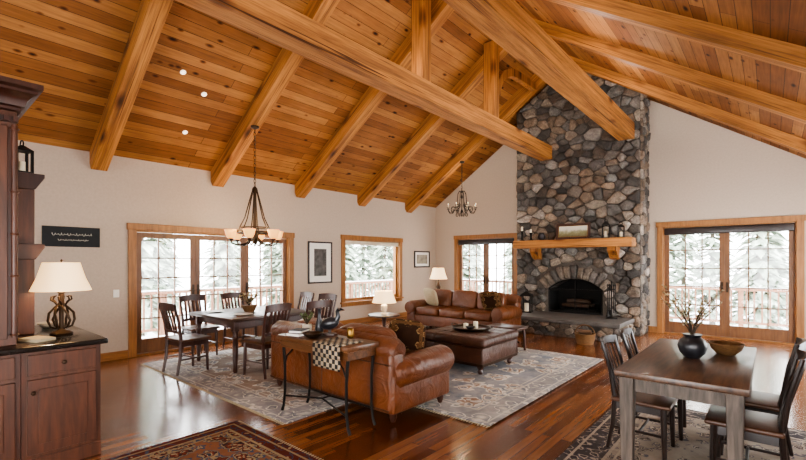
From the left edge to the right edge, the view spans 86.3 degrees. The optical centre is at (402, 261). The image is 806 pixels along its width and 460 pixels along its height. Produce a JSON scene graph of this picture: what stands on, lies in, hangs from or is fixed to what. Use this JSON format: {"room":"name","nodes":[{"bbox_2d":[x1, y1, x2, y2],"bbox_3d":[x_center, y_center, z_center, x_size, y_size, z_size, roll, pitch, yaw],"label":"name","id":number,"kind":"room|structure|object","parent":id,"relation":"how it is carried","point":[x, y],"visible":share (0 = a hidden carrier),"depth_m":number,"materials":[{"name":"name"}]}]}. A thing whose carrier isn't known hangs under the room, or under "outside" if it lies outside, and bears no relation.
{"room":"living room","nodes":[
{"label":"living room","id":0,"kind":"room"},
{"bbox_2d":[142,327,223,338],"bbox_3d":[1.360,1.705,6.597,14.500,0.130,15.800,0,0,41],"label":"deck","id":1,"kind":"object","parent":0,"point":[151,336],"depth_m":9.60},
{"bbox_2d":[142,279,392,334],"bbox_3d":[-3.557,1.135,11.849,0.140,1.010,13.500,0,0,41],"label":"deck railing","id":2,"kind":"object","parent":1,"relation":"on","point":[162,293],"visible":0.25,"depth_m":10.70,"materials":[{"name":"brown wood"}]},
{"bbox_2d":[463,279,787,326],"bbox_3d":[6.242,1.135,12.620,13.600,1.010,0.140,0,0,41],"label":"deck railing","id":3,"kind":"object","parent":1,"relation":"on","point":[740,322],"visible":0.2,"depth_m":10.72,"materials":[{"name":"brown wood"}]},
{"bbox_2d":[18,140,435,352],"bbox_3d":[-3.429,-0.065,8.057,0.200,3.170,13.800,0,0,41],"label":"wall","id":4,"kind":"structure","parent":0,"point":[71,193],"depth_m":7.27,"materials":[{"name":"beige paint"}]},
{"bbox_2d":[42,225,99,246],"bbox_3d":[-4.813,-0.365,6.255,0.032,0.290,0.680,0,0,41],"label":"wall sign","id":5,"kind":"object","parent":4,"relation":"attached to","point":[56,236],"visible":0.99,"depth_m":6.23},
{"bbox_2d":[101,350,127,361],"bbox_3d":[-6.090,1.455,4.774,0.018,0.130,5.350,0,0,41],"label":"baseboard","id":6,"kind":"structure","parent":4,"relation":"attached to","point":[116,355],"depth_m":6.66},
{"bbox_2d":[127,223,294,357],"bbox_3d":[-3.413,0.450,8.044,0.240,2.140,3.140,0,0,41],"label":"door","id":7,"kind":"structure","parent":4,"relation":"in","point":[137,346],"depth_m":7.56,"materials":[{"name":"brown wood"}]},
{"bbox_2d":[308,241,331,283],"bbox_3d":[-1.865,0.010,9.707,0.030,0.940,0.680,0,0,41],"label":"picture frame","id":8,"kind":"object","parent":4,"relation":"attached to","point":[319,253],"visible":1,"depth_m":9.69,"materials":[{"name":"paper"}]},
{"bbox_2d":[314,249,326,275],"bbox_3d":[-1.866,0.010,9.708,0.005,0.610,0.350,0,0,40],"label":"print","id":9,"kind":"object","parent":8,"relation":"attached to","point":[320,255],"depth_m":9.71},
{"bbox_2d":[340,235,403,306],"bbox_3d":[-0.808,0.210,11.079,0.260,1.720,2.260,0,0,41],"label":"window","id":10,"kind":"structure","parent":4,"relation":"in","point":[396,243],"depth_m":10.93,"materials":[{"name":"brown wood"}]},
{"bbox_2d":[345,240,397,246],"bbox_3d":[-0.768,-0.470,11.045,0.055,0.100,1.940,0,0,40],"label":"roller shade","id":11,"kind":"object","parent":10,"relation":"attached to","point":[393,243],"depth_m":11.02,"materials":[{"name":"beige fabric"}]},
{"bbox_2d":[339,312,406,324],"bbox_3d":[-0.667,1.455,11.123,0.018,0.130,5.150,0,0,41],"label":"baseboard","id":12,"kind":"structure","parent":4,"relation":"attached to","point":[402,314],"depth_m":10.79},
{"bbox_2d":[414,251,429,267],"bbox_3d":[0.557,-0.080,12.544,0.030,0.480,0.720,0,0,41],"label":"picture frame","id":13,"kind":"object","parent":4,"relation":"attached to","point":[421,258],"visible":1,"depth_m":12.52,"materials":[{"name":"brown wood"}]},
{"bbox_2d":[0,0,805,207],"bbox_3d":[0.111,-2.759,4.903,10.400,3.963,14.200,0,0,41],"label":"ceiling","id":14,"kind":"structure","parent":0,"point":[74,49],"depth_m":6.44,"materials":[{"name":"brown wood"}]},
{"bbox_2d":[90,0,172,170],"bbox_3d":[-2.978,-2.944,5.108,4.478,3.127,0.210,0,0,41],"label":"rafter","id":15,"kind":"object","parent":14,"relation":"attached to","point":[151,16],"visible":0.97,"depth_m":5.53,"materials":[{"name":"wood"}]},
{"bbox_2d":[211,0,339,186],"bbox_3d":[-1.790,-2.944,6.500,4.478,3.127,0.210,0,0,41],"label":"rafter","id":16,"kind":"object","parent":14,"relation":"attached to","point":[287,62],"visible":0.84,"depth_m":6.78,"materials":[{"name":"wood"}]},
{"bbox_2d":[224,125,282,246],"bbox_3d":[-2.427,-1.232,7.044,0.849,1.984,0.951,0,0,-7],"label":"chandelier","id":17,"kind":"object","parent":16,"relation":"hanging from","point":[253,234],"visible":1,"depth_m":6.99,"materials":[{"name":"brown metal"}]},
{"bbox_2d":[295,0,453,197],"bbox_3d":[-0.608,-2.944,7.884,4.478,3.127,0.210,0,0,41],"label":"rafter","id":18,"kind":"object","parent":14,"relation":"attached to","point":[441,11],"visible":0.84,"depth_m":8.03,"materials":[{"name":"wood"}]},
{"bbox_2d":[357,46,507,206],"bbox_3d":[0.581,-2.944,9.275,4.478,3.127,0.210,0,0,41],"label":"rafter","id":19,"kind":"object","parent":14,"relation":"attached to","point":[473,77],"visible":0.56,"depth_m":9.42,"materials":[{"name":"wood"}]},
{"bbox_2d":[405,74,545,212],"bbox_3d":[1.763,-2.944,10.659,4.478,3.127,0.210,0,0,41],"label":"rafter","id":20,"kind":"object","parent":14,"relation":"attached to","point":[522,95],"visible":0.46,"depth_m":10.76,"materials":[{"name":"wood"}]},
{"bbox_2d":[447,161,476,216],"bbox_3d":[1.491,-1.843,10.892,0.764,1.407,0.764,0,0,-38],"label":"chandelier","id":21,"kind":"object","parent":20,"relation":"hanging from","point":[461,162],"visible":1,"depth_m":10.85,"materials":[{"name":"brown metal"}]},
{"bbox_2d":[533,18,805,123],"bbox_3d":[4.086,-2.742,6.282,5.142,3.530,0.165,0,0,41],"label":"rafter","id":22,"kind":"object","parent":14,"relation":"attached to","point":[787,108],"visible":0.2,"depth_m":6.21,"materials":[{"name":"wood"}]},
{"bbox_2d":[547,0,805,73],"bbox_3d":[2.897,-2.742,4.890,5.142,3.530,0.165,0,0,41],"label":"rafter","id":23,"kind":"object","parent":14,"relation":"attached to","point":[772,51],"visible":1,"depth_m":4.57,"materials":[{"name":"wood"}]},
{"bbox_2d":[570,56,805,154],"bbox_3d":[5.268,-2.742,7.665,5.142,3.530,0.165,0,0,41],"label":"rafter","id":24,"kind":"object","parent":14,"relation":"attached to","point":[798,144],"visible":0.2,"depth_m":7.60,"materials":[{"name":"wood"}]},
{"bbox_2d":[80,316,805,459],"bbox_3d":[0.134,1.570,4.883,9.740,0.100,14.000,0,0,41],"label":"floor","id":25,"kind":"structure","parent":0,"point":[142,407],"depth_m":4.18,"materials":[{"name":"brown wood"}]},
{"bbox_2d":[0,354,19,459],"bbox_3d":[-3.325,1.080,3.221,1.260,0.880,0.536,0,0,41],"label":"base cabinet","id":26,"kind":"object","parent":25,"relation":"on","point":[9,364],"visible":0.99,"depth_m":3.00,"materials":[{"name":"brown wood"}]},
{"bbox_2d":[20,344,100,459],"bbox_3d":[-2.994,1.080,3.609,1.260,0.880,0.476,0,0,41],"label":"base cabinet","id":27,"kind":"object","parent":25,"relation":"on","point":[60,389],"visible":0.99,"depth_m":3.21,"materials":[{"name":"brown wood"}]},
{"bbox_2d":[106,421,323,459],"bbox_3d":[-1.759,1.514,2.606,1.660,0.011,2.548,0,0,41],"label":"area rug","id":28,"kind":"object","parent":25,"relation":"on","point":[235,440],"visible":1,"depth_m":3.46,"materials":[{"name":"fabric"}]},
{"bbox_2d":[140,347,349,424],"bbox_3d":[-1.755,1.514,6.067,3.650,0.011,2.318,0,0,41],"label":"area rug","id":29,"kind":"object","parent":25,"relation":"on","point":[251,391],"visible":0.47,"depth_m":5.25,"materials":[{"name":"fabric"}]},
{"bbox_2d":[158,302,211,375],"bbox_3d":[-3.020,1.023,5.942,0.450,0.966,0.546,0,0,35],"label":"dining chair","id":30,"kind":"object","parent":29,"relation":"on","point":[192,339],"visible":1,"depth_m":5.83,"materials":[{"name":"brown wood"}]},
{"bbox_2d":[179,294,219,354],"bbox_3d":[-3.310,1.023,6.969,0.546,0.966,0.450,0,0,41],"label":"dining chair","id":31,"kind":"object","parent":29,"relation":"on","point":[206,328],"visible":0.7,"depth_m":6.98,"materials":[{"name":"brown wood"}]},
{"bbox_2d":[220,292,256,348],"bbox_3d":[-2.857,1.023,7.500,0.546,0.966,0.450,0,0,38],"label":"dining chair","id":32,"kind":"object","parent":29,"relation":"on","point":[225,296],"visible":0.4,"depth_m":7.57,"materials":[{"name":"brown wood"}]},
{"bbox_2d":[189,306,314,372],"bbox_3d":[-2.317,1.135,6.634,1.300,0.745,1.360,0,0,41],"label":"dining table","id":33,"kind":"object","parent":29,"relation":"on","point":[225,318],"visible":0.58,"depth_m":6.16,"materials":[{"name":"brown wood"}]},
{"bbox_2d":[239,292,259,311],"bbox_3d":[-2.385,0.610,6.616,0.354,0.302,0.350,0,0,41],"label":"centerpiece plant","id":34,"kind":"object","parent":33,"relation":"on","point":[248,307],"visible":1,"depth_m":6.57,"materials":[{"name":"plant"}]},
{"bbox_2d":[240,303,291,379],"bbox_3d":[-1.825,1.023,5.774,0.546,0.966,0.450,0,0,34],"label":"dining chair","id":35,"kind":"object","parent":29,"relation":"on","point":[261,343],"visible":0.74,"depth_m":5.62,"materials":[{"name":"brown wood"}]},
{"bbox_2d":[292,292,314,321],"bbox_3d":[-1.902,1.023,7.625,0.450,0.966,0.546,0,0,43],"label":"dining chair","id":36,"kind":"object","parent":29,"relation":"on","point":[310,295],"visible":0.13,"depth_m":7.81,"materials":[{"name":"brown wood"}]},
{"bbox_2d":[306,300,332,318],"bbox_3d":[-1.343,1.023,6.245,0.450,0.966,0.546,0,0,-45],"label":"dining chair","id":37,"kind":"object","parent":29,"relation":"on","point":[311,305],"visible":0.2,"depth_m":6.05,"materials":[{"name":"brown wood"}]},
{"bbox_2d":[316,293,336,317],"bbox_3d":[-1.425,1.023,7.191,0.450,0.966,0.546,0,0,35],"label":"dining chair","id":38,"kind":"object","parent":29,"relation":"on","point":[326,296],"visible":0.26,"depth_m":7.35,"materials":[{"name":"brown wood"}]},
{"bbox_2d":[278,330,378,435],"bbox_3d":[-0.746,1.120,4.162,1.060,0.775,0.390,0,0,41],"label":"console table","id":39,"kind":"object","parent":29,"relation":"on","point":[367,348],"visible":0.85,"depth_m":3.98,"materials":[{"name":"brown wood"}]},
{"bbox_2d":[299,311,312,330],"bbox_3d":[-0.998,0.623,4.504,0.175,0.218,0.146,0,0,24],"label":"plant","id":40,"kind":"object","parent":39,"relation":"on","point":[307,325],"visible":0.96,"depth_m":4.48,"materials":[{"name":"green plant"}]},
{"bbox_2d":[320,307,343,335],"bbox_3d":[-0.703,0.590,4.281,0.253,0.278,0.110,0,0,12],"label":"bird figurine","id":41,"kind":"object","parent":39,"relation":"on","point":[329,323],"visible":1,"depth_m":4.25,"materials":[{"name":"ceramic"}]},
{"bbox_2d":[312,337,362,371],"bbox_3d":[-0.596,0.836,3.929,0.370,0.223,0.288,0,0,41],"label":"throw blanket","id":42,"kind":"object","parent":39,"relation":"on","point":[326,352],"visible":1,"depth_m":3.84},
{"bbox_2d":[368,312,399,326],"bbox_3d":[-0.356,1.250,8.129,0.600,0.530,0.600,0,0,41],"label":"end table","id":43,"kind":"object","parent":25,"relation":"on","point":[376,315],"visible":0.6,"depth_m":8.07,"materials":[{"name":"brown wood"}]},
{"bbox_2d":[372,290,395,314],"bbox_3d":[-0.356,0.750,8.129,0.460,0.469,0.460,0,0,41],"label":"table lamp","id":44,"kind":"object","parent":43,"relation":"on","point":[383,297],"visible":1,"depth_m":7.98,"materials":[{"name":"fabric"}]},
{"bbox_2d":[405,289,521,326],"bbox_3d":[1.295,1.077,9.523,2.540,0.885,0.975,0,0,41],"label":"sofa","id":45,"kind":"object","parent":25,"relation":"on","point":[458,306],"visible":0.8,"depth_m":9.33,"materials":[{"name":"brown leather"}]},
{"bbox_2d":[424,288,438,305],"bbox_3d":[0.648,0.810,9.967,0.208,0.429,0.451,0,0,-39],"label":"throw pillow","id":46,"kind":"object","parent":45,"relation":"on","point":[430,295],"visible":0.98,"depth_m":9.87,"materials":[{"name":"fabric"}]},
{"bbox_2d":[416,305,448,315],"bbox_3d":[0.747,1.110,9.883,0.642,0.190,0.760,0,0,40],"label":"seat cushion","id":47,"kind":"object","parent":45,"relation":"on","point":[421,310],"depth_m":9.63,"materials":[{"name":"brown leather"}]},
{"bbox_2d":[434,289,453,306],"bbox_3d":[0.919,0.850,10.084,0.642,0.431,0.268,0,0,40],"label":"cushion","id":48,"kind":"object","parent":45,"relation":"on","point":[445,296],"depth_m":9.90,"materials":[{"name":"brown leather"}]},
{"bbox_2d":[439,307,474,318],"bbox_3d":[1.242,1.110,9.460,0.642,0.190,0.760,0,0,40],"label":"seat cushion","id":49,"kind":"object","parent":45,"relation":"on","point":[446,312],"depth_m":9.21,"materials":[{"name":"brown leather"}]},
{"bbox_2d":[452,290,477,308],"bbox_3d":[1.414,0.850,9.662,0.642,0.431,0.268,0,0,40],"label":"cushion","id":50,"kind":"object","parent":45,"relation":"on","point":[460,298],"depth_m":9.55,"materials":[{"name":"brown leather"}]},
{"bbox_2d":[464,309,491,321],"bbox_3d":[1.736,1.110,9.038,0.642,0.190,0.760,0,0,40],"label":"seat cushion","id":51,"kind":"object","parent":45,"relation":"on","point":[480,315],"depth_m":8.79,"materials":[{"name":"brown leather"}]},
{"bbox_2d":[480,291,501,310],"bbox_3d":[1.835,0.810,8.954,0.452,0.429,0.206,0,0,32],"label":"throw pillow","id":52,"kind":"object","parent":45,"relation":"on","point":[490,300],"visible":0.94,"depth_m":8.88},
{"bbox_2d":[477,291,506,308],"bbox_3d":[1.908,0.850,9.240,0.642,0.431,0.268,0,0,40],"label":"cushion","id":53,"kind":"object","parent":45,"relation":"on","point":[503,296],"depth_m":9.11,"materials":[{"name":"fabric"}]},
{"bbox_2d":[415,347,603,427],"bbox_3d":[0.707,1.501,6.332,3.250,0.011,3.618,0,0,41],"label":"area rug","id":54,"kind":"object","parent":25,"relation":"on","point":[503,388],"visible":0.42,"depth_m":5.29,"materials":[{"name":"fabric"}]},
{"bbox_2d":[269,317,454,422],"bbox_3d":[-0.550,1.078,4.899,2.130,0.835,0.975,0,0,41],"label":"sofa","id":55,"kind":"object","parent":54,"relation":"on","point":[402,381],"visible":0.65,"depth_m":4.24,"materials":[{"name":"leather"}]},
{"bbox_2d":[297,317,343,327],"bbox_3d":[-0.962,0.875,5.010,0.762,0.431,0.268,0,0,40],"label":"cushion","id":56,"kind":"object","parent":55,"relation":"on","point":[313,320],"depth_m":4.96,"materials":[{"name":"leather"}]},
{"bbox_2d":[340,323,396,337],"bbox_3d":[-0.376,0.875,4.510,0.762,0.431,0.268,0,0,40],"label":"cushion","id":57,"kind":"object","parent":55,"relation":"on","point":[378,330],"depth_m":4.36,"materials":[{"name":"leather"}]},
{"bbox_2d":[389,319,424,353],"bbox_3d":[0.033,0.800,4.535,0.416,0.388,0.213,0,0,-3],"label":"throw pillow","id":58,"kind":"object","parent":55,"relation":"on","point":[411,333],"visible":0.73,"depth_m":4.50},
{"bbox_2d":[424,325,517,374],"bbox_3d":[0.985,1.245,6.326,1.060,0.500,1.060,0,0,41],"label":"ottoman","id":59,"kind":"object","parent":54,"relation":"on","point":[481,349],"visible":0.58,"depth_m":5.91,"materials":[{"name":"brown leather"}]},
{"bbox_2d":[425,325,517,347],"bbox_3d":[0.985,1.070,6.326,1.060,0.130,1.060,0,0,40],"label":"cushion","id":60,"kind":"object","parent":59,"relation":"on","point":[493,337],"depth_m":5.99,"materials":[{"name":"brown leather"}]},
{"bbox_2d":[451,323,492,331],"bbox_3d":[1.015,0.966,6.393,0.578,0.057,0.578,0,0,-5],"label":"serving tray","id":61,"kind":"object","parent":59,"relation":"on","point":[460,327],"visible":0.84,"depth_m":6.39,"materials":[{"name":"wood"}]},
{"bbox_2d":[488,323,527,352],"bbox_3d":[1.764,1.291,7.331,0.600,0.410,0.400,0,0,41],"label":"side table","id":62,"kind":"object","parent":54,"relation":"on","point":[495,325],"visible":0.48,"depth_m":7.25,"materials":[{"name":"brown wood"}]},
{"bbox_2d":[513,73,650,342],"bbox_3d":[3.601,-1.495,9.591,3.059,6.030,1.935,0,0,41],"label":"fireplace","id":63,"kind":"object","parent":25,"relation":"on","point":[592,176],"visible":0.77,"depth_m":9.44,"materials":[{"name":"stone"}]},
{"bbox_2d":[520,289,532,312],"bbox_3d":[2.868,0.893,9.979,0.240,0.533,0.240,0,0,29],"label":"lantern","id":64,"kind":"object","parent":63,"relation":"on","point":[526,293],"visible":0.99,"depth_m":9.94,"materials":[{"name":"black metal"}]},
{"bbox_2d":[556,222,590,239],"bbox_3d":[3.765,-0.682,9.536,0.740,0.358,0.091,0,0,41],"label":"picture frame","id":65,"kind":"object","parent":63,"relation":"on","point":[571,230],"visible":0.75,"depth_m":9.52,"materials":[{"name":"brown wood"}]},
{"bbox_2d":[559,225,587,236],"bbox_3d":[3.765,-0.682,9.536,0.616,0.236,0.005,0,-10,40],"label":"print","id":66,"kind":"object","parent":65,"relation":"attached to","point":[564,230],"depth_m":9.52},
{"bbox_2d":[513,237,635,248],"bbox_3d":[3.716,-0.410,9.556,2.560,0.180,0.400,0,0,40],"label":"mantel shelf","id":67,"kind":"object","parent":63,"relation":"attached to","point":[592,242],"depth_m":9.31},
{"bbox_2d":[606,280,616,318],"bbox_3d":[4.284,0.770,8.835,0.220,0.780,0.220,0,0,41],"label":"fireplace tool set","id":68,"kind":"object","parent":63,"relation":"on","point":[609,312],"visible":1,"depth_m":8.82,"materials":[{"name":"black metal"}]},
{"bbox_2d":[574,324,595,344],"bbox_3d":[3.385,1.341,7.998,0.380,0.359,0.380,0,0,41],"label":"basket","id":69,"kind":"object","parent":25,"relation":"on","point":[581,339],"visible":0.94,"depth_m":7.87,"materials":[{"name":"wicker"}]},
{"bbox_2d":[555,407,805,459],"bbox_3d":[2.394,1.514,2.918,2.350,0.011,3.018,0,0,41],"label":"area rug","id":70,"kind":"object","parent":25,"relation":"on","point":[695,445],"visible":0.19,"depth_m":3.57,"materials":[{"name":"fabric"}]},
{"bbox_2d":[600,334,677,459],"bbox_3d":[1.917,1.069,3.518,0.531,0.873,0.428,0,0,41],"label":"dining chair","id":71,"kind":"object","parent":70,"relation":"on","point":[646,403],"visible":0.74,"depth_m":3.46,"materials":[{"name":"brown wood"}]},
{"bbox_2d":[621,328,685,440],"bbox_3d":[2.281,1.069,3.913,0.531,0.873,0.428,0,0,37],"label":"dining chair","id":72,"kind":"object","parent":70,"relation":"on","point":[681,404],"visible":0.31,"depth_m":3.89,"materials":[{"name":"brown wood"}]},
{"bbox_2d":[614,338,756,459],"bbox_3d":[2.258,1.125,3.345,0.730,0.765,1.620,0,0,41],"label":"dining table","id":73,"kind":"object","parent":70,"relation":"on","point":[660,369],"visible":0.8,"depth_m":2.91,"materials":[{"name":"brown wood"}]},
{"bbox_2d":[660,285,724,358],"bbox_3d":[2.211,0.458,3.318,0.452,0.567,0.458,0,0,41],"label":"branch arrangement","id":74,"kind":"object","parent":73,"relation":"on","point":[691,345],"visible":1,"depth_m":3.29,"materials":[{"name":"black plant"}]},
{"bbox_2d":[708,340,745,355],"bbox_3d":[2.600,0.695,3.460,0.246,0.092,0.246,0,0,41],"label":"bowl","id":75,"kind":"object","parent":73,"relation":"on","point":[722,347],"visible":1,"depth_m":3.40,"materials":[{"name":"wood"}]},
{"bbox_2d":[704,349,805,459],"bbox_3d":[2.361,1.040,2.876,0.531,0.931,0.428,0,0,40],"label":"dining chair","id":76,"kind":"object","parent":70,"relation":"on","point":[759,427],"visible":0.95,"depth_m":2.83,"materials":[{"name":"brown wood"}]},
{"bbox_2d":[721,337,805,459],"bbox_3d":[2.769,1.040,3.339,0.531,0.931,0.428,0,0,43],"label":"dining chair","id":77,"kind":"object","parent":70,"relation":"on","point":[765,402],"visible":0.33,"depth_m":3.22,"materials":[{"name":"brown wood"}]},
{"bbox_3d":[-3.685,1.080,2.799,1.260,0.880,0.566,0,0,40],"label":"base cabinet","id":78,"kind":"object","parent":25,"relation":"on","visible":0},
{"bbox_2d":[0,323,107,355],"bbox_3d":[-3.359,0.620,3.204,1.330,0.040,1.630,0,0,41],"label":"countertop","id":79,"kind":"structure","parent":78,"relation":"on","point":[80,337],"depth_m":3.26,"materials":[{"name":"black stone"}]},
{"bbox_2d":[0,75,43,346],"bbox_3d":[-3.426,-0.340,2.926,0.990,1.880,1.360,0,0,41],"label":"hutch","id":80,"kind":"object","parent":79,"relation":"on","point":[16,96],"visible":1,"depth_m":3.06,"materials":[{"name":"brown wood"}]},
{"bbox_2d":[18,172,44,335],"bbox_3d":[-3.233,-0.065,3.652,0.440,1.330,0.225,0,0,41],"label":"shelf","id":81,"kind":"object","parent":79,"relation":"on","point":[28,251],"visible":0.48,"depth_m":3.53,"materials":[{"name":"brown wood"}]},
{"bbox_2d":[18,140,33,172],"bbox_3d":[-3.168,-0.872,3.574,0.120,0.284,0.120,0,0,29],"label":"lantern","id":82,"kind":"object","parent":81,"relation":"on","point":[23,166],"visible":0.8,"depth_m":3.58,"materials":[{"name":"black metal"}]},
{"bbox_2d":[18,335,55,342],"bbox_3d":[-2.790,0.588,3.277,0.200,0.025,0.140,0,0,18],"label":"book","id":83,"kind":"object","parent":79,"relation":"on","point":[32,339],"visible":1,"depth_m":3.23,"materials":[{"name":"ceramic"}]},
{"bbox_2d":[29,259,91,335],"bbox_3d":[-2.826,0.288,3.558,0.410,0.624,0.410,0,0,41],"label":"table lamp","id":84,"kind":"object","parent":79,"relation":"on","point":[60,278],"visible":0.99,"depth_m":3.48,"materials":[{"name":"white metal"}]},
{"bbox_3d":[0.961,1.220,11.673,0.540,0.600,0.540,0,0,40],"label":"end table","id":85,"kind":"object","parent":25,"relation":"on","visible":0},
{"bbox_2d":[430,267,446,288],"bbox_3d":[0.961,0.525,11.673,0.480,0.789,0.480,0,0,41],"label":"table lamp","id":86,"kind":"object","parent":85,"relation":"on","point":[438,273],"visible":0.79,"depth_m":11.52,"materials":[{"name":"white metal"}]},
{"bbox_2d":[436,99,805,338],"bbox_3d":[4.615,-1.500,10.130,9.340,6.040,0.200,0,0,41],"label":"wall","id":87,"kind":"structure","parent":0,"point":[699,169],"depth_m":8.96,"materials":[{"name":"beige paint"}]},
{"bbox_2d":[454,233,516,293],"bbox_3d":[2.336,0.375,12.050,2.040,2.290,0.240,0,0,41],"label":"door","id":88,"kind":"structure","parent":87,"relation":"in","point":[486,239],"depth_m":12.03,"materials":[{"name":"brown wood"}]},
{"bbox_2d":[458,238,513,244],"bbox_3d":[2.292,-0.562,11.999,1.740,0.145,0.065,0,0,40],"label":"roller shade","id":89,"kind":"object","parent":87,"relation":"attached to","point":[461,241],"depth_m":12.00,"materials":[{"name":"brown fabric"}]},
{"bbox_2d":[664,223,794,234],"bbox_3d":[6.368,-0.642,8.518,2.060,0.145,0.065,0,0,40],"label":"roller shade","id":90,"kind":"object","parent":87,"relation":"attached to","point":[723,229],"depth_m":8.47,"materials":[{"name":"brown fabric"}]},
{"bbox_2d":[656,215,805,344],"bbox_3d":[6.411,0.335,8.569,2.360,2.370,0.240,0,0,41],"label":"door","id":91,"kind":"structure","parent":87,"relation":"in","point":[796,229],"depth_m":8.38,"materials":[{"name":"brown wood"}]},
{"label":"outside","id":92,"kind":"structure","parent":0,"visible":0},
{"bbox_2d":[145,277,787,335],"bbox_3d":[9.742,2.620,11.406,120.000,0.200,90.000,0,0,41],"label":"snow","id":93,"kind":"object","parent":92,"point":[186,285],"depth_m":31.88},
{"bbox_2d":[140,232,178,336],"bbox_3d":[-8.146,-1.580,13.328,2.335,8.200,2.425,0,0,-9],"label":"pine tree","id":94,"kind":"object","parent":93,"relation":"on","point":[149,247],"visible":0.06,"depth_m":13.10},
{"bbox_2d":[144,233,183,321],"bbox_3d":[-9.452,-1.157,16.405,2.189,7.449,2.162,0,0,-21],"label":"pine tree","id":95,"kind":"object","parent":93,"relation":"on","point":[167,274],"visible":0.05,"depth_m":16.26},
{"bbox_2d":[152,239,188,313],"bbox_3d":[-10.712,-0.659,19.224,2.190,6.593,2.115,0,0,-27],"label":"pine tree","id":96,"kind":"object","parent":93,"relation":"on","point":[170,280],"visible":0.06,"depth_m":19.14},
{"bbox_2d":[200,235,255,326],"bbox_3d":[-6.380,-1.980,15.630,2.382,9.116,2.352,0,0,41],"label":"pine tree","id":97,"kind":"object","parent":93,"relation":"on","point":[220,249],"visible":0.13,"depth_m":15.17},
{"bbox_2d":[202,241,258,307],"bbox_3d":[-7.482,-3.357,18.405,2.158,11.754,2.380,0,0,43],"label":"pine tree","id":98,"kind":"object","parent":93,"relation":"on","point":[234,269],"visible":0.02,"depth_m":18.04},
{"bbox_2d":[252,238,277,303],"bbox_3d":[-7.188,-1.154,23.418,2.078,7.442,2.052,0,0,-12],"label":"pine tree","id":99,"kind":"object","parent":93,"relation":"on","point":[265,252],"visible":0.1,"depth_m":23.15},
{"bbox_2d":[261,243,281,305],"bbox_3d":[-5.740,-0.386,20.336,2.301,6.027,2.382,0,0,-32],"label":"pine tree","id":100,"kind":"object","parent":93,"relation":"on","point":[276,262],"visible":0.19,"depth_m":19.89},
{"bbox_2d":[346,245,364,297],"bbox_3d":[-2.681,-0.955,19.534,2.108,7.205,2.035,0,0,-32],"label":"pine tree","id":101,"kind":"object","parent":93,"relation":"on","point":[350,256],"visible":0.09,"depth_m":19.20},
{"bbox_2d":[347,245,381,296],"bbox_3d":[-2.330,-2.197,24.550,2.332,9.556,2.362,0,0,-11],"label":"pine tree","id":102,"kind":"object","parent":93,"relation":"on","point":[364,260],"visible":0.12,"depth_m":24.19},
{"bbox_2d":[364,246,392,294],"bbox_3d":[-0.896,-1.213,21.672,2.279,7.466,2.200,0,0,15],"label":"pine tree","id":103,"kind":"object","parent":93,"relation":"on","point":[382,252],"visible":0.18,"depth_m":21.34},
{"bbox_2d":[463,245,482,291],"bbox_3d":[2.810,-1.121,20.573,2.444,7.414,2.291,0,0,41],"label":"pine tree","id":104,"kind":"object","parent":93,"relation":"on","point":[465,258],"visible":0.02,"depth_m":20.31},
{"bbox_2d":[464,245,489,291],"bbox_3d":[4.579,-1.462,27.964,2.047,8.258,2.120,0,0,19],"label":"pine tree","id":105,"kind":"object","parent":93,"relation":"on","point":[479,250],"visible":0.17,"depth_m":27.59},
{"bbox_2d":[500,244,511,293],"bbox_3d":[5.267,-1.593,18.922,2.456,8.226,2.231,0,0,41],"label":"pine tree","id":106,"kind":"object","parent":93,"relation":"on","point":[509,250],"visible":0.05,"depth_m":18.82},
{"bbox_2d":[670,235,698,320],"bbox_3d":[9.070,-2.435,15.236,2.433,9.910,2.504,0,0,41],"label":"pine tree","id":107,"kind":"object","parent":93,"relation":"on","point":[673,256],"visible":0.02,"depth_m":14.74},
{"bbox_2d":[670,234,709,315],"bbox_3d":[13.008,-3.199,19.899,2.295,11.438,2.362,0,0,1],"label":"pine tree","id":108,"kind":"object","parent":93,"relation":"on","point":[681,245],"visible":0.08,"depth_m":19.56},
{"bbox_2d":[683,233,739,323],"bbox_3d":[11.959,-1.496,16.622,2.326,8.033,2.260,0,0,-32],"label":"pine tree","id":109,"kind":"object","parent":93,"relation":"on","point":[711,274],"visible":0.22,"depth_m":16.39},
{"bbox_2d":[716,231,787,329],"bbox_3d":[11.159,-1.222,13.448,2.310,7.620,2.166,0,0,-17],"label":"pine tree","id":110,"kind":"object","parent":93,"relation":"on","point":[757,277],"visible":0.28,"depth_m":13.16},
{"bbox_2d":[737,231,787,318],"bbox_3d":[15.196,-1.642,17.919,2.236,8.476,2.096,0,0,44],"label":"pine tree","id":111,"kind":"object","parent":93,"relation":"on","point":[772,279],"visible":0.06,"depth_m":17.33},
{"bbox_3d":[-4.348,-1.500,-0.363,9.340,6.040,0.200,0,0,40],"label":"wall","id":112,"kind":"structure","parent":0,"visible":0},
{"bbox_2d":[176,0,551,160],"bbox_3d":[-0.812,-2.530,5.178,0.280,0.300,12.820,0,0,41],"label":"tie beam","id":113,"kind":"structure","parent":112,"relation":"attached to","point":[272,21],"depth_m":5.30,"materials":[{"name":"wood"}]},
{"bbox_2d":[411,0,430,81],"bbox_3d":[0.273,-3.387,6.448,0.220,1.413,0.200,0,0,41],"label":"post","id":114,"kind":"object","parent":113,"relation":"on","point":[420,9],"visible":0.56,"depth_m":6.37,"materials":[{"name":"wood"}]},
{"bbox_2d":[483,40,498,117],"bbox_3d":[1.656,-3.387,8.067,0.220,1.413,0.200,0,0,41],"label":"post","id":115,"kind":"object","parent":113,"relation":"on","point":[490,49],"visible":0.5,"depth_m":7.99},
{"bbox_2d":[499,68,535,95],"bbox_3d":[2.314,-3.558,8.837,0.120,0.755,1.795,0,0,41],"label":"brace","id":116,"kind":"object","parent":115,"relation":"attached to","point":[513,74],"visible":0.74,"depth_m":8.80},
{"bbox_2d":[443,0,634,140],"bbox_3d":[0.488,-2.700,4.067,0.300,0.320,12.820,0,0,41],"label":"tie beam","id":117,"kind":"structure","parent":112,"relation":"attached to","point":[505,22],"depth_m":5.43,"materials":[{"name":"wood"}]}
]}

